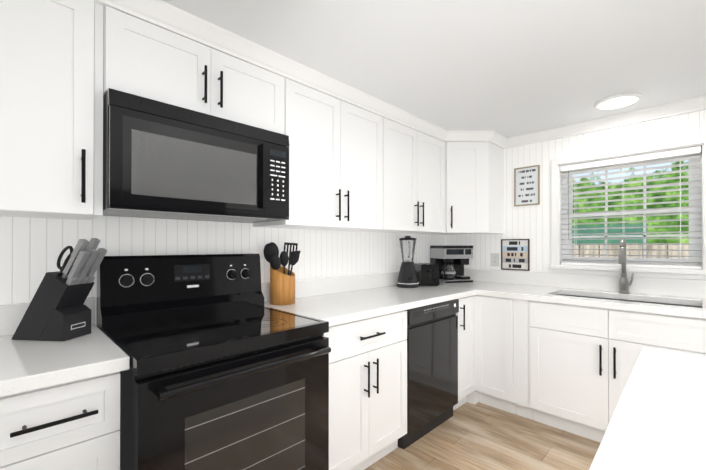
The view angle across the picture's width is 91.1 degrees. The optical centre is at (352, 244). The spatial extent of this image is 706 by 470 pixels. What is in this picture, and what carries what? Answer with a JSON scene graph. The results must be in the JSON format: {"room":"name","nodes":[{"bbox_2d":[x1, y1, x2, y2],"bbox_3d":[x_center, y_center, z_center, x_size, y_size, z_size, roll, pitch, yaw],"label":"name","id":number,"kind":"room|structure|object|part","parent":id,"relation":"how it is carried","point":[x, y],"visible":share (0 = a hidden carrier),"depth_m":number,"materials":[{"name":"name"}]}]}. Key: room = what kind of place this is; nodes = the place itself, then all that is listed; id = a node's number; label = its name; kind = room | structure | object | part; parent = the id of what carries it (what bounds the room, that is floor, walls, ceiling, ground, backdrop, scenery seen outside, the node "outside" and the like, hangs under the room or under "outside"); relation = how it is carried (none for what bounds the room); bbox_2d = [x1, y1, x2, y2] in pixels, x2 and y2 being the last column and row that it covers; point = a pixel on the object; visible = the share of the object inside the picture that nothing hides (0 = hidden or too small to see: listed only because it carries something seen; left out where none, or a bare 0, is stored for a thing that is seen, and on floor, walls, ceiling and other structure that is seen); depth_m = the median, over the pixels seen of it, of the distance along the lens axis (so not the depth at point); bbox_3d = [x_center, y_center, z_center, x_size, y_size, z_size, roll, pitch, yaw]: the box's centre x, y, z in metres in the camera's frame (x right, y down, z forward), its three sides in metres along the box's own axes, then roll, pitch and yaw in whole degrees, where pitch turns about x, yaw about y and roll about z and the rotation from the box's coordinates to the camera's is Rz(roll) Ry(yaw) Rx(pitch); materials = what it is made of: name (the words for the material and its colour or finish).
{"room":"kitchen","nodes":[
{"label":"kitchen","id":0,"kind":"room"},
{"bbox_2d":[0,216,445,325],"bbox_3d":[-1.519,0.151,1.252,7.140,2.224,0.140,0,0,-45],"label":"wall","id":1,"kind":"structure","parent":0,"point":[31,249],"depth_m":1.80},
{"bbox_2d":[0,0,102,219],"bbox_3d":[-1.167,-0.497,1.235,0.411,0.780,0.380,0,0,-45],"label":"upper cabinet","id":2,"kind":"object","parent":1,"relation":"attached to","point":[46,108],"depth_m":1.18,"materials":[{"name":"white paint"}]},
{"bbox_3d":[-1.050,-0.496,1.391,0.026,0.780,0.323,0,0,-45],"label":"wall cabinet filler","id":3,"kind":"part","parent":2,"relation":"part of","materials":[{"name":"white wood"}]},
{"bbox_2d":[103,6,284,134],"bbox_3d":[-0.742,-0.725,1.657,0.778,0.320,0.380,0,0,-45],"label":"upper cabinet","id":4,"kind":"object","parent":1,"relation":"attached to","point":[142,58],"visible":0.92,"depth_m":1.48,"materials":[{"name":"white paint"}]},
{"bbox_2d":[103,88,288,222],"bbox_3d":[-0.726,-0.344,1.634,0.766,0.435,0.431,0,0,-45],"label":"microwave","id":5,"kind":"object","parent":4,"relation":"attached to","point":[162,160],"visible":1,"depth_m":1.43,"materials":[{"name":"black metal"}]},
{"bbox_2d":[253,78,382,230],"bbox_3d":[-0.182,-0.492,2.210,0.790,0.780,0.380,0,0,-45],"label":"upper cabinet","id":6,"kind":"object","parent":1,"relation":"attached to","point":[336,164],"visible":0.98,"depth_m":2.06,"materials":[{"name":"white paint"}]},
{"bbox_2d":[360,117,444,233],"bbox_3d":[0.388,-0.489,2.774,0.806,0.780,0.380,0,0,-45],"label":"upper cabinet","id":7,"kind":"object","parent":1,"relation":"attached to","point":[413,181],"visible":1,"depth_m":2.63,"materials":[{"name":"white paint"}]},
{"bbox_2d":[418,142,503,234],"bbox_3d":[0.966,-0.487,3.192,0.598,0.780,0.598,0,0,-45],"label":"upper cabinet","id":8,"kind":"object","parent":1,"relation":"attached to","point":[474,187],"visible":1,"depth_m":2.95,"materials":[{"name":"white paint"}]},
{"bbox_2d":[93,0,508,147],"bbox_3d":[0.070,-0.918,2.033,3.330,0.075,0.342,0,0,-45],"label":"crown molding","id":9,"kind":"structure","parent":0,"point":[169,17],"depth_m":1.75,"materials":[{"name":"white paint"}]},
{"bbox_2d":[103,0,705,137],"bbox_3d":[0.591,-1.001,-0.875,7.140,0.060,6.140,0,0,-45],"label":"ceiling","id":10,"kind":"structure","parent":0,"point":[510,68],"depth_m":1.71,"materials":[{"name":"white paint"}]},
{"bbox_2d":[594,93,641,109],"bbox_3d":[1.764,-0.945,2.311,0.256,0.018,0.256,0,0,-45],"label":"recessed light","id":11,"kind":"object","parent":10,"relation":"in","point":[618,101],"visible":1,"depth_m":2.28,"materials":[{"name":"white paint"}]},
{"bbox_2d":[364,402,599,469],"bbox_3d":[0.591,1.278,-0.887,7.140,0.050,6.140,0,0,-45],"label":"floor","id":12,"kind":"structure","parent":0,"point":[476,436],"depth_m":2.16,"materials":[{"name":"brown wood"}]},
{"bbox_2d":[0,372,119,469],"bbox_3d":[-1.032,0.826,1.169,0.306,0.874,0.655,0,0,-45],"label":"base cabinet","id":13,"kind":"object","parent":12,"relation":"on","point":[74,425],"visible":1,"depth_m":0.98,"materials":[{"name":"white paint"}]},
{"bbox_2d":[97,253,330,469],"bbox_3d":[-0.589,0.658,1.507,0.751,1.213,0.742,0,0,-45],"label":"range","id":14,"kind":"object","parent":12,"relation":"on","point":[228,370],"visible":1,"depth_m":1.36,"materials":[{"name":"black metal"}]},
{"bbox_2d":[324,310,406,469],"bbox_3d":[-0.117,0.831,2.074,0.688,0.874,0.655,0,0,-45],"label":"base cabinet","id":15,"kind":"object","parent":12,"relation":"on","point":[367,392],"visible":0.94,"depth_m":1.86,"materials":[{"name":"white paint"}]},
{"bbox_2d":[398,299,458,448],"bbox_3d":[0.339,0.835,2.543,0.605,0.870,0.629,0,0,-45],"label":"dishwasher","id":16,"kind":"object","parent":12,"relation":"on","point":[432,365],"visible":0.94,"depth_m":2.29,"materials":[{"name":"black metal"}]},
{"bbox_2d":[453,296,474,410],"bbox_3d":[0.665,0.835,2.848,0.272,0.874,0.655,0,0,-45],"label":"base cabinet","id":17,"kind":"object","parent":12,"relation":"on","point":[465,314],"visible":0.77,"depth_m":2.65,"materials":[{"name":"white paint"}]},
{"bbox_2d":[261,271,480,325],"bbox_3d":[0.186,0.316,2.374,1.560,0.157,0.658,0,0,-45],"label":"countertop","id":18,"kind":"structure","parent":17,"relation":"on","point":[332,301],"depth_m":2.32,"materials":[{"name":"stone"}]},
{"bbox_2d":[263,242,299,304],"bbox_3d":[-0.418,0.170,2.067,0.218,0.363,0.148,0,0,-45],"label":"utensil holder","id":19,"kind":"object","parent":18,"relation":"on","point":[282,285],"visible":1,"depth_m":2.01,"materials":[{"name":"brown wood"}]},
{"bbox_2d":[397,236,418,287],"bbox_3d":[0.461,0.143,2.902,0.192,0.425,0.186,0,0,-45],"label":"blender","id":20,"kind":"object","parent":18,"relation":"on","point":[407,278],"visible":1,"depth_m":2.85,"materials":[{"name":"black plastic"}]},
{"bbox_2d":[414,263,438,285],"bbox_3d":[0.638,0.263,3.026,0.160,0.187,0.276,0,0,-7],"label":"toaster","id":21,"kind":"object","parent":18,"relation":"on","point":[427,274],"visible":0.92,"depth_m":2.92,"materials":[{"name":"black plastic"}]},
{"bbox_2d":[430,246,473,283],"bbox_3d":[0.931,0.185,3.275,0.311,0.344,0.252,0,0,-17],"label":"coffee maker","id":22,"kind":"object","parent":18,"relation":"on","point":[451,261],"visible":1,"depth_m":3.19,"materials":[{"name":"silver metal"}]},
{"bbox_2d":[466,295,478,404],"bbox_3d":[0.966,0.836,3.176,0.611,0.874,0.611,0,0,-45],"label":"cabinet filler","id":23,"kind":"object","parent":12,"relation":"on","point":[472,397],"visible":0.08,"depth_m":2.76,"materials":[{"name":"white paint"}]},
{"bbox_2d":[475,295,532,419],"bbox_3d":[1.323,0.834,2.811,0.617,0.874,0.400,0,0,-45],"label":"base cabinet","id":24,"kind":"object","parent":12,"relation":"on","point":[494,351],"depth_m":2.59,"materials":[{"name":"white paint"}]},
{"bbox_3d":[1.431,0.834,2.713,0.602,0.874,0.109,0,0,-45],"label":"base cabinet filler","id":25,"kind":"part","parent":24,"relation":"part of","materials":[{"name":"white wood"}]},
{"bbox_2d":[529,300,705,442],"bbox_3d":[1.774,0.832,2.329,0.655,0.874,0.914,0,0,-45],"label":"base cabinet","id":26,"kind":"object","parent":12,"relation":"on","point":[582,360],"visible":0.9,"depth_m":2.21,"materials":[{"name":"white paint"}]},
{"bbox_2d":[464,268,705,318],"bbox_3d":[1.688,0.316,2.425,0.643,0.157,2.698,0,0,-45],"label":"countertop","id":27,"kind":"structure","parent":26,"relation":"on","point":[523,285],"depth_m":2.48,"materials":[{"name":"stone"}]},
{"bbox_2d":[618,238,633,293],"bbox_3d":[1.935,0.154,2.464,0.158,0.398,0.089,0,0,-45],"label":"faucet","id":28,"kind":"object","parent":27,"relation":"on","point":[624,284],"visible":1,"depth_m":2.48,"materials":[{"name":"silver metal"}]},
{"bbox_2d":[559,294,701,307],"bbox_3d":[1.785,0.506,2.325,0.412,0.222,0.822,0,0,-45],"label":"sink basin","id":29,"kind":"object","parent":27,"relation":"in","point":[633,301],"visible":0.02,"depth_m":2.42,"materials":[{"name":"silver metal"}]},
{"bbox_3d":[-1.376,0.824,0.828,0.651,0.874,0.655,0,0,-45],"label":"base cabinet","id":30,"kind":"object","parent":12,"relation":"on","visible":0},
{"bbox_2d":[0,297,129,396],"bbox_3d":[-1.264,0.308,0.952,0.983,0.157,0.640,0,0,-45],"label":"countertop","id":31,"kind":"structure","parent":30,"relation":"on","point":[27,365],"depth_m":1.06,"materials":[{"name":"stone"}]},
{"bbox_2d":[11,238,106,340],"bbox_3d":[-1.094,0.162,1.302,0.288,0.371,0.116,0,0,6],"label":"knife block","id":32,"kind":"object","parent":31,"relation":"on","point":[57,310],"visible":1,"depth_m":1.25,"materials":[{"name":"black wood"}]},
{"bbox_3d":[0.543,0.812,-1.611,4.646,0.874,3.281,0,0,-45],"label":"kitchen island","id":33,"kind":"object","parent":12,"relation":"on","visible":0},
{"bbox_2d":[589,347,705,469],"bbox_3d":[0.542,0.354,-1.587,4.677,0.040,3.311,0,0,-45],"label":"island countertop","id":34,"kind":"structure","parent":33,"relation":"on","point":[657,421],"depth_m":0.69,"materials":[{"name":"stone"}]},
{"bbox_2d":[446,110,705,298],"bbox_3d":[3.128,0.153,1.531,0.140,2.224,6.000,0,0,-45],"label":"wall","id":35,"kind":"structure","parent":0,"point":[532,223],"depth_m":2.95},
{"bbox_2d":[491,253,498,265],"bbox_3d":[1.329,0.146,3.242,0.007,0.120,0.077,0,0,-45],"label":"electrical outlet plate","id":36,"kind":"object","parent":35,"relation":"attached to","point":[494,259],"visible":1,"depth_m":3.24,"materials":[{"name":"white plastic"}]},
{"bbox_2d":[501,239,529,270],"bbox_3d":[1.455,0.094,3.110,0.014,0.278,0.242,0,0,-45],"label":"love sign","id":37,"kind":"object","parent":35,"relation":"attached to","point":[515,254],"visible":1,"depth_m":3.10,"materials":[{"name":"grey"}]},
{"bbox_2d":[514,165,539,205],"bbox_3d":[1.526,-0.509,3.042,0.014,0.340,0.209,0,0,-45],"label":"heart sign","id":38,"kind":"object","parent":35,"relation":"attached to","point":[526,186],"visible":1,"depth_m":3.04,"materials":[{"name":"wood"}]},
{"bbox_2d":[502,95,705,148],"bbox_3d":[3.230,-0.922,1.285,0.068,0.075,5.299,0,0,-45],"label":"crown molding","id":39,"kind":"structure","parent":35,"relation":"attached to","point":[695,104],"depth_m":2.57,"materials":[{"name":"white paint"}]},
{"bbox_2d":[549,135,705,279],"bbox_3d":[2.036,-0.236,2.605,0.185,0.943,0.970,0,0,-45],"label":"window","id":40,"kind":"structure","parent":35,"relation":"in","point":[556,266],"depth_m":2.57,"materials":[{"name":"white paint"}]},
{"bbox_2d":[560,146,700,268],"bbox_3d":[2.025,-0.242,2.594,0.068,0.816,0.822,0,0,-45],"label":"window blind","id":41,"kind":"object","parent":40,"relation":"attached to","point":[680,153],"visible":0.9,"depth_m":2.54,"materials":[{"name":"white plastic"}]},
{"label":"outside","id":42,"kind":"structure","parent":0,"visible":0},
{"bbox_2d":[572,160,688,258],"bbox_3d":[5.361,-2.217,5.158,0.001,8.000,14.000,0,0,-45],"label":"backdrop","id":43,"kind":"structure","parent":42,"point":[656,241],"depth_m":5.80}
]}

